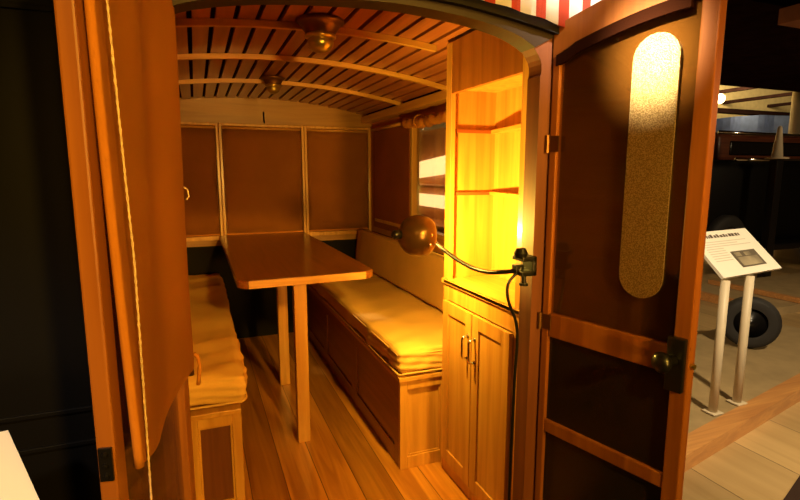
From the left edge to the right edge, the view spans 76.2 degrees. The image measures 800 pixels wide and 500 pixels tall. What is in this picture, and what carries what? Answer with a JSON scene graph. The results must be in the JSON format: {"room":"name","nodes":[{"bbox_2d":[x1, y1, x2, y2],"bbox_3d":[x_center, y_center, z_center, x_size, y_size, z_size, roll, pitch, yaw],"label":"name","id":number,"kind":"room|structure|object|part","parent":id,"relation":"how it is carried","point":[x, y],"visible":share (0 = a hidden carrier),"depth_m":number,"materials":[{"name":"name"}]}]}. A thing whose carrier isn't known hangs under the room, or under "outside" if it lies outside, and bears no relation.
{"room":"vehicle museum","nodes":[
{"label":"vehicle museum","id":0,"kind":"room"},
{"bbox_2d":[180,96,371,338],"bbox_3d":[-0.959,-0.186,3.521,1.610,1.684,0.030,-3,9,-21],"label":"wall","id":1,"kind":"structure","parent":0,"point":[253,312],"depth_m":3.49,"materials":[{"name":"brown wood"}]},
{"bbox_2d":[181,122,223,241],"bbox_3d":[-1.444,-0.433,3.277,0.553,0.765,0.052,-3,9,-21],"label":"window","id":2,"kind":"structure","parent":1,"relation":"in","point":[199,238],"depth_m":3.35,"materials":[{"name":"brown wood"}]},
{"bbox_2d":[181,125,219,236],"bbox_3d":[-1.440,-0.437,3.267,0.511,0.716,0.018,-3,9,-21],"label":"window shade","id":3,"kind":"object","parent":2,"relation":"attached to","point":[198,141],"visible":0.34,"depth_m":3.32,"materials":[{"name":"brown wood"}]},
{"bbox_3d":[-1.447,-0.439,3.285,0.517,0.719,0.004,-3,9,-21],"label":"pane","id":4,"kind":"part","parent":2,"relation":"part of","materials":[{"name":"beige wood"}]},
{"bbox_2d":[218,123,306,235],"bbox_3d":[-0.927,-0.464,3.479,0.554,0.765,0.052,-3,9,-21],"label":"window","id":5,"kind":"structure","parent":1,"relation":"in","point":[220,125],"depth_m":3.41,"materials":[{"name":"brown wood"}]},
{"bbox_3d":[-0.931,-0.470,3.488,0.518,0.719,0.004,-3,9,-21],"label":"pane","id":6,"kind":"part","parent":5,"relation":"part of","materials":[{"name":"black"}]},
{"bbox_2d":[222,126,302,234],"bbox_3d":[-0.924,-0.468,3.469,0.512,0.716,0.018,-3,9,-21],"label":"wall panel","id":7,"kind":"object","parent":5,"relation":"attached to","point":[263,174],"visible":1,"depth_m":3.47,"materials":[{"name":"brown wood"}]},
{"bbox_3d":[-0.959,0.300,3.596,1.610,0.700,0.030,-3,9,-21],"label":"panel","id":8,"kind":"part","parent":1,"relation":"part of","materials":[{"name":"black"}]},
{"bbox_2d":[304,126,370,235],"bbox_3d":[-0.444,-0.493,3.669,0.482,0.765,0.052,-3,9,-21],"label":"window","id":9,"kind":"structure","parent":1,"relation":"in","point":[339,232],"depth_m":3.65,"materials":[{"name":"brown wood"}]},
{"bbox_2d":[307,129,367,231],"bbox_3d":[-0.441,-0.497,3.659,0.440,0.716,0.018,-3,9,-21],"label":"wall panel","id":10,"kind":"object","parent":9,"relation":"attached to","point":[336,159],"visible":0.99,"depth_m":3.66,"materials":[{"name":"brown wood"}]},
{"bbox_2d":[0,0,556,499],"bbox_3d":[-0.039,0.271,1.251,1.690,1.987,0.022,-3,9,-21],"label":"caravan exterior","id":11,"kind":"structure","parent":0,"point":[46,407],"depth_m":0.95,"materials":[{"name":"black paint"}]},
{"bbox_3d":[-0.041,0.231,1.236,1.600,1.410,0.006,-3,9,-21],"label":"moulding","id":12,"kind":"part","parent":11,"relation":"part of","materials":[{"name":"black paint"}]},
{"bbox_2d":[53,0,195,499],"bbox_3d":[-0.405,0.255,0.849,0.033,1.579,0.418,-2,9,-10],"label":"door","id":13,"kind":"structure","parent":11,"relation":"in","point":[172,462],"depth_m":0.63,"materials":[{"name":"brown wood"}]},
{"bbox_3d":[-0.373,0.273,0.648,0.016,0.045,0.010,-2,9,-10],"label":"latch plate","id":14,"kind":"part","parent":13,"relation":"part of","materials":[{"name":"black metal"}]},
{"bbox_3d":[-0.414,0.147,0.826,0.004,1.080,0.334,-2,9,-10],"label":"glass pane","id":15,"kind":"part","parent":13,"relation":"part of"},
{"bbox_2d":[84,0,201,499],"bbox_3d":[-0.386,-0.023,0.826,0.031,0.916,0.410,-2,9,-10],"label":"curtain","id":16,"kind":"object","parent":13,"relation":"attached to","point":[132,44],"visible":1,"depth_m":0.73,"materials":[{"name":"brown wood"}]},
{"bbox_3d":[-0.344,0.012,0.652,0.012,0.900,0.011,6,10,32],"label":"pull cord","id":17,"kind":"part","parent":16,"relation":"part of","materials":[{"name":"beige fabric"}]},
{"bbox_2d":[172,0,553,51],"bbox_3d":[-0.048,-0.495,1.122,0.927,0.121,0.058,-3,9,-21],"label":"trim","id":18,"kind":"structure","parent":11,"relation":"attached to","point":[523,38],"depth_m":1.15,"materials":[{"name":"brown wood"}]},
{"bbox_2d":[391,215,536,499],"bbox_3d":[0.155,0.392,1.513,0.143,0.968,0.490,-7,11,-38],"label":"lamp","id":19,"kind":"object","parent":11,"relation":"attached to","point":[416,235],"visible":1,"depth_m":1.48,"materials":[{"name":"black metal"}]},
{"bbox_3d":[0.046,-0.044,1.596,0.107,0.132,0.132,-3,9,-21],"label":"lamp shade","id":20,"kind":"part","parent":19,"relation":"part of","materials":[{"name":"brown metal"}]},
{"bbox_3d":[0.293,0.475,1.375,0.045,0.845,0.016,-6,10,-33],"label":"power cord","id":21,"kind":"part","parent":19,"relation":"part of","materials":[{"name":"black rubber"}]},
{"bbox_2d":[429,0,558,34],"bbox_3d":[-0.068,-0.516,1.087,0.965,0.095,0.046,-3,9,-21],"label":"trim","id":22,"kind":"structure","parent":11,"relation":"attached to","point":[475,5],"depth_m":1.18,"materials":[{"name":"black wood"}]},
{"bbox_2d":[512,38,553,499],"bbox_3d":[0.350,0.209,1.391,0.069,1.506,0.052,-3,9,-21],"label":"trim","id":23,"kind":"structure","parent":11,"relation":"attached to","point":[539,59],"depth_m":1.35,"materials":[{"name":"brown wood"}]},
{"bbox_2d":[483,0,600,26],"bbox_3d":[0.383,-0.606,1.206,0.823,0.300,0.026,-3,9,-21],"label":"striped awning","id":24,"kind":"object","parent":11,"relation":"attached to","point":[557,12],"visible":0.25,"depth_m":1.21,"materials":[{"name":"red fabric"}]},
{"bbox_2d":[534,0,727,499],"bbox_3d":[0.476,0.201,1.205,0.094,1.579,0.396,-6,11,-36],"label":"door","id":25,"kind":"structure","parent":11,"relation":"in","point":[629,145],"depth_m":1.17,"materials":[{"name":"brown wood"}]},
{"bbox_3d":[0.499,0.696,1.304,0.005,0.374,0.326,-6,11,-36],"label":"pane","id":26,"kind":"part","parent":25,"relation":"part of","materials":[{"name":"black wood"}]},
{"bbox_3d":[0.499,0.364,1.253,0.005,0.238,0.326,-6,11,-36],"label":"pane","id":27,"kind":"part","parent":25,"relation":"part of","materials":[{"name":"black wood"}]},
{"bbox_3d":[0.538,-0.173,1.106,0.004,0.567,0.100,-6,11,-36],"label":"mottled glass","id":28,"kind":"part","parent":25,"relation":"part of","materials":[{"name":"beige glass"}]},
{"bbox_3d":[0.552,0.234,1.070,0.052,0.044,0.044,-6,11,-36],"label":"knob","id":29,"kind":"part","parent":25,"relation":"part of","materials":[{"name":"black metal"}]},
{"bbox_2d":[175,5,474,114],"bbox_3d":[-0.502,-0.814,2.264,1.610,0.139,2.480,-3,9,-21],"label":"ceiling","id":30,"kind":"structure","parent":0,"point":[415,62],"depth_m":2.09,"materials":[{"name":"brown wood"}]},
{"bbox_2d":[261,75,284,93],"bbox_3d":[-0.655,-0.848,2.633,0.125,0.082,0.125,-3,9,-21],"label":"ceiling lamp","id":31,"kind":"object","parent":30,"relation":"attached to","point":[273,83],"visible":1,"depth_m":2.60,"materials":[{"name":"gold metal"}]},
{"bbox_3d":[-0.655,-0.826,2.637,0.067,0.037,0.067,-3,9,-21],"label":"globe","id":32,"kind":"part","parent":31,"relation":"part of","materials":[{"name":"glass"}]},
{"bbox_2d":[179,78,402,105],"bbox_3d":[-0.689,-0.844,2.707,1.590,0.113,0.020,-3,9,-21],"label":"trim","id":33,"kind":"structure","parent":30,"relation":"attached to","point":[215,80],"depth_m":2.74,"materials":[{"name":"brown wood"}]},
{"bbox_2d":[175,18,436,51],"bbox_3d":[-0.446,-0.679,1.633,1.238,0.113,0.020,-3,9,-21],"label":"trim","id":34,"kind":"structure","parent":30,"relation":"attached to","point":[187,22],"depth_m":1.65,"materials":[{"name":"brown wood"}]},
{"bbox_2d":[177,53,445,90],"bbox_3d":[-0.467,-0.759,2.156,1.590,0.113,0.020,-3,9,-21],"label":"trim","id":35,"kind":"structure","parent":30,"relation":"attached to","point":[200,56],"depth_m":2.17,"materials":[{"name":"brown wood"}]},
{"bbox_2d":[295,13,344,53],"bbox_3d":[-0.256,-0.686,1.643,0.156,0.102,0.156,-3,9,-21],"label":"ceiling lamp","id":36,"kind":"object","parent":30,"relation":"attached to","point":[320,29],"visible":1,"depth_m":1.60,"materials":[{"name":"gold metal"}]},
{"bbox_3d":[-0.256,-0.659,1.647,0.084,0.046,0.084,-3,9,-21],"label":"globe","id":37,"kind":"part","parent":36,"relation":"part of","materials":[{"name":"glass"}]},
{"bbox_2d":[238,332,468,499],"bbox_3d":[-0.498,0.801,2.500,1.670,0.040,2.525,-3,9,-21],"label":"floor","id":38,"kind":"structure","parent":0,"point":[344,458],"depth_m":2.16,"materials":[{"name":"brown wood"}]},
{"bbox_2d":[190,403,245,499],"bbox_3d":[-1.105,0.591,2.484,0.502,0.380,1.886,-3,9,-21],"label":"storage bench","id":39,"kind":"object","parent":38,"relation":"on","point":[217,440],"visible":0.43,"depth_m":1.69,"materials":[{"name":"brown wood"}]},
{"bbox_3d":[-0.607,0.714,1.695,0.106,0.277,0.005,-3,9,-21],"label":"panel moulding","id":40,"kind":"part","parent":39,"relation":"part of","materials":[{"name":"brown wood"}]},
{"bbox_3d":[-0.609,0.714,1.700,0.114,0.285,0.005,-3,9,-21],"label":"panel","id":41,"kind":"part","parent":39,"relation":"part of","materials":[{"name":"brown wood"}]},
{"bbox_2d":[188,273,247,410],"bbox_3d":[-1.084,0.336,2.448,0.530,0.128,1.891,-3,9,-21],"label":"seat cushion","id":42,"kind":"object","parent":39,"relation":"on","point":[224,376],"visible":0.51,"depth_m":1.91,"materials":[{"name":"beige fabric"}]},
{"bbox_2d":[220,232,372,442],"bbox_3d":[-0.648,0.360,2.841,0.570,0.730,1.555,-3,9,-21],"label":"dining table","id":43,"kind":"object","parent":38,"relation":"on","point":[280,261],"visible":1,"depth_m":2.29,"materials":[{"name":"brown wood"}]},
{"bbox_3d":[-0.634,0.390,2.755,0.052,0.697,0.044,-3,9,-21],"label":"leg","id":44,"kind":"part","parent":43,"relation":"part of","materials":[{"name":"brown wood"}]},
{"bbox_3d":[-0.418,0.480,2.164,0.052,0.697,0.044,-3,9,-21],"label":"leg","id":45,"kind":"part","parent":43,"relation":"part of","materials":[{"name":"brown wood"}]},
{"bbox_2d":[306,284,441,469],"bbox_3d":[-0.095,0.528,2.898,0.536,0.380,1.853,-3,9,-21],"label":"storage bench","id":46,"kind":"object","parent":38,"relation":"on","point":[404,412],"visible":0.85,"depth_m":2.14,"materials":[{"name":"brown wood"}]},
{"bbox_3d":[-0.334,0.540,2.820,0.006,0.260,1.825,-3,9,-21],"label":"panel","id":47,"kind":"part","parent":46,"relation":"part of","materials":[{"name":"brown wood"}]},
{"bbox_3d":[-0.333,0.549,2.820,0.018,0.361,1.825,-3,9,-21],"label":"frame","id":48,"kind":"part","parent":46,"relation":"part of","materials":[{"name":"brown wood"}]},
{"bbox_2d":[307,272,442,375],"bbox_3d":[-0.147,0.284,2.837,0.450,0.115,1.853,-3,9,-21],"label":"seat cushion","id":49,"kind":"object","parent":46,"relation":"on","point":[405,329],"visible":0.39,"depth_m":2.35,"materials":[{"name":"beige fabric"}]},
{"bbox_2d":[355,228,443,310],"bbox_3d":[0.036,0.091,2.858,0.084,0.254,1.801,-3,9,-21],"label":"backrest cushion","id":50,"kind":"object","parent":49,"relation":"on","point":[421,277],"visible":0.52,"depth_m":2.83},
{"bbox_3d":[0.091,0.674,2.005,0.202,0.362,0.018,-3,9,-21],"label":"frame","id":51,"kind":"part","parent":46,"relation":"part of","materials":[{"name":"brown wood"}]},
{"bbox_3d":[0.089,0.666,2.010,0.150,0.285,0.005,-3,9,-21],"label":"panel","id":52,"kind":"part","parent":46,"relation":"part of","materials":[{"name":"brown wood"}]},
{"bbox_3d":[0.091,0.666,2.004,0.142,0.277,0.005,-3,9,-21],"label":"panel moulding","id":53,"kind":"part","parent":46,"relation":"part of","materials":[{"name":"brown wood"}]},
{"bbox_2d":[441,30,528,499],"bbox_3d":[0.412,0.097,1.715,0.408,1.590,0.525,-3,9,-21],"label":"cabinet","id":54,"kind":"object","parent":38,"relation":"on","point":[487,76],"visible":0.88,"depth_m":1.78,"materials":[{"name":"brown wood"}]},
{"bbox_3d":[0.206,0.505,1.840,0.005,0.545,0.138,-3,9,-21],"label":"panel","id":55,"kind":"part","parent":54,"relation":"part of","materials":[{"name":"brown wood"}]},
{"bbox_3d":[0.204,0.507,1.839,0.014,0.625,0.214,-3,9,-21],"label":"door","id":56,"kind":"part","parent":54,"relation":"part of","materials":[{"name":"brown wood"}]},
{"bbox_3d":[0.217,0.330,1.724,0.027,0.094,0.016,-3,9,-21],"label":"handle","id":57,"kind":"part","parent":54,"relation":"part of","materials":[{"name":"silver metal"}]},
{"bbox_3d":[0.234,0.336,1.682,0.027,0.094,0.016,-3,9,-21],"label":"handle","id":58,"kind":"part","parent":54,"relation":"part of","materials":[{"name":"silver metal"}]},
{"bbox_2d":[442,275,518,315],"bbox_3d":[0.346,0.141,1.695,0.205,0.016,0.523,-3,9,-21],"label":"countertop","id":59,"kind":"structure","parent":54,"relation":"on","point":[491,289],"depth_m":1.73,"materials":[{"name":"brown wood"}]},
{"bbox_3d":[0.287,0.536,1.638,0.005,0.545,0.141,-3,9,-21],"label":"panel","id":60,"kind":"part","parent":54,"relation":"part of","materials":[{"name":"brown wood"}]},
{"bbox_3d":[0.285,0.538,1.638,0.014,0.625,0.217,-3,9,-21],"label":"door","id":61,"kind":"part","parent":54,"relation":"part of","materials":[{"name":"brown wood"}]},
{"bbox_2d":[489,191,517,197],"bbox_3d":[0.388,-0.175,1.663,0.114,0.012,0.491,-3,9,-21],"label":"shelf","id":62,"kind":"object","parent":54,"relation":"attached to","point":[492,194],"depth_m":1.81,"materials":[{"name":"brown wood"}]},
{"bbox_2d":[491,124,520,133],"bbox_3d":[0.388,-0.395,1.630,0.114,0.012,0.491,-3,9,-21],"label":"shelf","id":63,"kind":"object","parent":54,"relation":"attached to","point":[507,128],"depth_m":1.77,"materials":[{"name":"brown wood"}]},
{"bbox_2d":[371,103,445,254],"bbox_3d":[0.261,-0.020,2.690,0.030,1.607,2.505,-3,9,-21],"label":"wall","id":64,"kind":"structure","parent":0,"point":[440,108],"depth_m":3.45,"materials":[{"name":"brown wood"}]},
{"bbox_2d":[375,122,410,226],"bbox_3d":[-0.049,-0.493,3.372,0.055,0.655,0.630,-3,9,-21],"label":"window","id":65,"kind":"structure","parent":64,"relation":"in","point":[376,219],"depth_m":3.41,"materials":[{"name":"brown wood"}]},
{"bbox_2d":[371,122,409,231],"bbox_3d":[-0.073,-0.467,3.350,0.022,0.690,0.660,-3,9,-21],"label":"window shade","id":66,"kind":"object","parent":65,"relation":"attached to","point":[391,143],"visible":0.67,"depth_m":3.32,"materials":[{"name":"brown fabric"}]},
{"bbox_2d":[361,90,445,123],"bbox_3d":[0.114,-0.799,2.792,0.079,0.045,1.929,-3,9,-21],"label":"trim","id":67,"kind":"structure","parent":64,"relation":"attached to","point":[438,98],"depth_m":2.89,"materials":[{"name":"brown wood"}]},
{"bbox_2d":[410,111,445,239],"bbox_3d":[0.217,-0.392,2.710,0.055,0.655,0.730,-3,9,-21],"label":"window","id":68,"kind":"structure","parent":64,"relation":"in","point":[427,144],"depth_m":2.87,"materials":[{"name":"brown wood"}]},
{"bbox_2d":[400,110,445,128],"bbox_3d":[0.194,-0.666,2.570,0.075,0.083,0.882,-3,9,-21],"label":"rolled shade","id":69,"kind":"object","parent":68,"relation":"attached to","point":[432,119],"visible":0.55,"depth_m":2.71,"materials":[{"name":"brown fabric"}]},
{"bbox_3d":[0.227,-0.392,2.715,0.004,0.611,0.686,-3,9,-21],"label":"pane","id":70,"kind":"part","parent":68,"relation":"part of","materials":[{"name":"clear glass"}]},
{"bbox_2d":[718,94,724,103],"bbox_3d":[8.290,-3.908,13.219,0.255,0.254,0.242,6,10,34],"label":"spotlight","id":71,"kind":"object","parent":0,"point":[721,99],"visible":0.66,"depth_m":13.12,"materials":[{"name":"beige"}]},
{"bbox_2d":[682,248,799,499],"bbox_3d":[0.477,0.814,5.759,23.000,0.050,18.000,-3,9,-21],"label":"floor","id":72,"kind":"structure","parent":0,"point":[764,463],"depth_m":2.97,"materials":[{"name":"beige wood"}]},
{"bbox_2d":[0,430,38,499],"bbox_3d":[-0.783,0.934,0.788,0.472,1.216,0.167,-6,10,-33],"label":"information sign","id":73,"kind":"object","parent":72,"relation":"on","point":[15,482],"visible":1,"depth_m":0.79,"materials":[{"name":"beige"}]},
{"bbox_2d":[684,325,799,471],"bbox_3d":[2.110,1.037,3.800,4.704,0.100,1.050,-6,10,-33],"label":"display platform","id":74,"kind":"object","parent":72,"relation":"on","point":[771,385],"visible":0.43,"depth_m":3.68,"materials":[{"name":"brown wood"}]},
{"bbox_2d":[702,228,781,415],"bbox_3d":[2.253,0.454,3.478,0.708,1.150,0.314,-5,10,-29],"label":"information sign","id":75,"kind":"object","parent":74,"relation":"on","point":[731,253],"visible":0.96,"depth_m":3.36,"materials":[{"name":"beige"}]},
{"bbox_3d":[2.039,0.625,3.261,0.090,0.878,0.090,-3,9,-21],"label":"post","id":76,"kind":"part","parent":75,"relation":"part of","materials":[{"name":"silver metal"}]},
{"bbox_3d":[2.289,0.604,3.402,0.090,0.878,0.090,-3,9,-21],"label":"post","id":77,"kind":"part","parent":75,"relation":"part of","materials":[{"name":"silver metal"}]},
{"bbox_3d":[2.248,0.013,3.431,0.696,0.263,0.275,-5,10,-28],"label":"panel","id":78,"kind":"part","parent":75,"relation":"part of","materials":[{"name":"beige plastic"}]},
{"bbox_2d":[730,249,766,266],"bbox_3d":[2.341,0.052,3.425,0.292,0.090,0.094,-5,10,-28],"label":"photo","id":79,"kind":"object","parent":75,"relation":"attached to","point":[743,257],"depth_m":3.42,"materials":[{"name":"brown"}]},
{"bbox_2d":[725,296,781,347],"bbox_3d":[3.104,0.638,4.524,0.466,0.466,0.120,4,10,27],"label":"wheel","id":80,"kind":"object","parent":74,"relation":"on","point":[765,327],"visible":0.71,"depth_m":4.47,"materials":[{"name":"black rubber"}]},
{"bbox_2d":[700,273,799,314],"bbox_3d":[6.113,0.509,7.254,4.500,0.100,1.230,-3,9,-21],"label":"display platform","id":81,"kind":"object","parent":72,"relation":"on","point":[789,284],"visible":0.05,"depth_m":6.78,"materials":[{"name":"brown wood"}]},
{"bbox_2d":[708,279,799,303],"bbox_3d":[4.589,0.527,6.644,0.080,0.060,1.190,-3,9,-21],"label":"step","id":82,"kind":"structure","parent":81,"relation":"on","point":[794,299],"depth_m":6.45,"materials":[{"name":"brown wood"}]},
{"bbox_2d":[706,130,799,249],"bbox_3d":[6.688,-1.019,9.254,5.700,2.117,2.050,-3,9,-21],"label":"vehicle","id":83,"kind":"object","parent":72,"relation":"on","point":[739,177],"visible":0.26,"depth_m":8.13,"materials":[{"name":"black paint"}]},
{"bbox_3d":[6.707,-1.846,9.489,3.200,0.240,1.140,-3,9,-21],"label":"cabin glass","id":84,"kind":"part","parent":83,"relation":"part of","materials":[{"name":"black glass"}]},
{"bbox_2d":[757,126,789,277],"bbox_3d":[5.561,-0.671,7.630,0.300,2.320,0.300,-3,9,-21],"label":"pole","id":85,"kind":"object","parent":72,"relation":"on","point":[776,161],"visible":0.87,"depth_m":7.57,"materials":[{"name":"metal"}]},
{"bbox_2d":[783,476,799,499],"bbox_3d":[1.049,1.618,0.316,10.000,0.006,5.350,-3,9,-21],"label":"carpet","id":86,"kind":"object","parent":72,"relation":"on","point":[794,493],"depth_m":2.65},
{"bbox_2d":[716,115,789,133],"bbox_3d":[9.966,-1.964,13.503,6.000,3.100,0.100,-3,9,-21],"label":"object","id":87,"kind":"object","parent":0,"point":[753,123],"visible":0.24,"depth_m":12.89,"materials":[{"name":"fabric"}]},
{"bbox_2d":[717,87,791,115],"bbox_3d":[9.656,-4.642,15.799,14.000,0.500,2.800,-3,9,-21],"label":"beam","id":88,"kind":"structure","parent":0,"point":[720,110],"depth_m":17.17,"materials":[{"name":"brown wood"}]},
{"bbox_2d":[717,85,792,118],"bbox_3d":[7.709,-4.176,16.720,21.000,6.500,0.200,-3,9,-21],"label":"ceiling","id":89,"kind":"structure","parent":0,"point":[762,104],"depth_m":18.48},
{"bbox_2d":[720,0,799,91],"bbox_3d":[6.424,-2.987,7.296,12.400,0.800,3.100,-3,9,-21],"label":"ceiling","id":90,"kind":"structure","parent":0,"point":[759,52],"depth_m":6.06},
{"bbox_2d":[778,3,799,27],"bbox_3d":[7.209,-2.220,5.688,8.200,0.130,0.550,-3,9,-21],"label":"beam","id":91,"kind":"structure","parent":0,"point":[789,16],"depth_m":4.38,"materials":[{"name":"brown wood"}]},
{"bbox_2d":[788,92,799,133],"bbox_3d":[9.006,-2.140,11.675,0.300,4.000,0.300,-3,9,-21],"label":"support column","id":92,"kind":"structure","parent":0,"point":[794,121],"depth_m":11.46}
]}

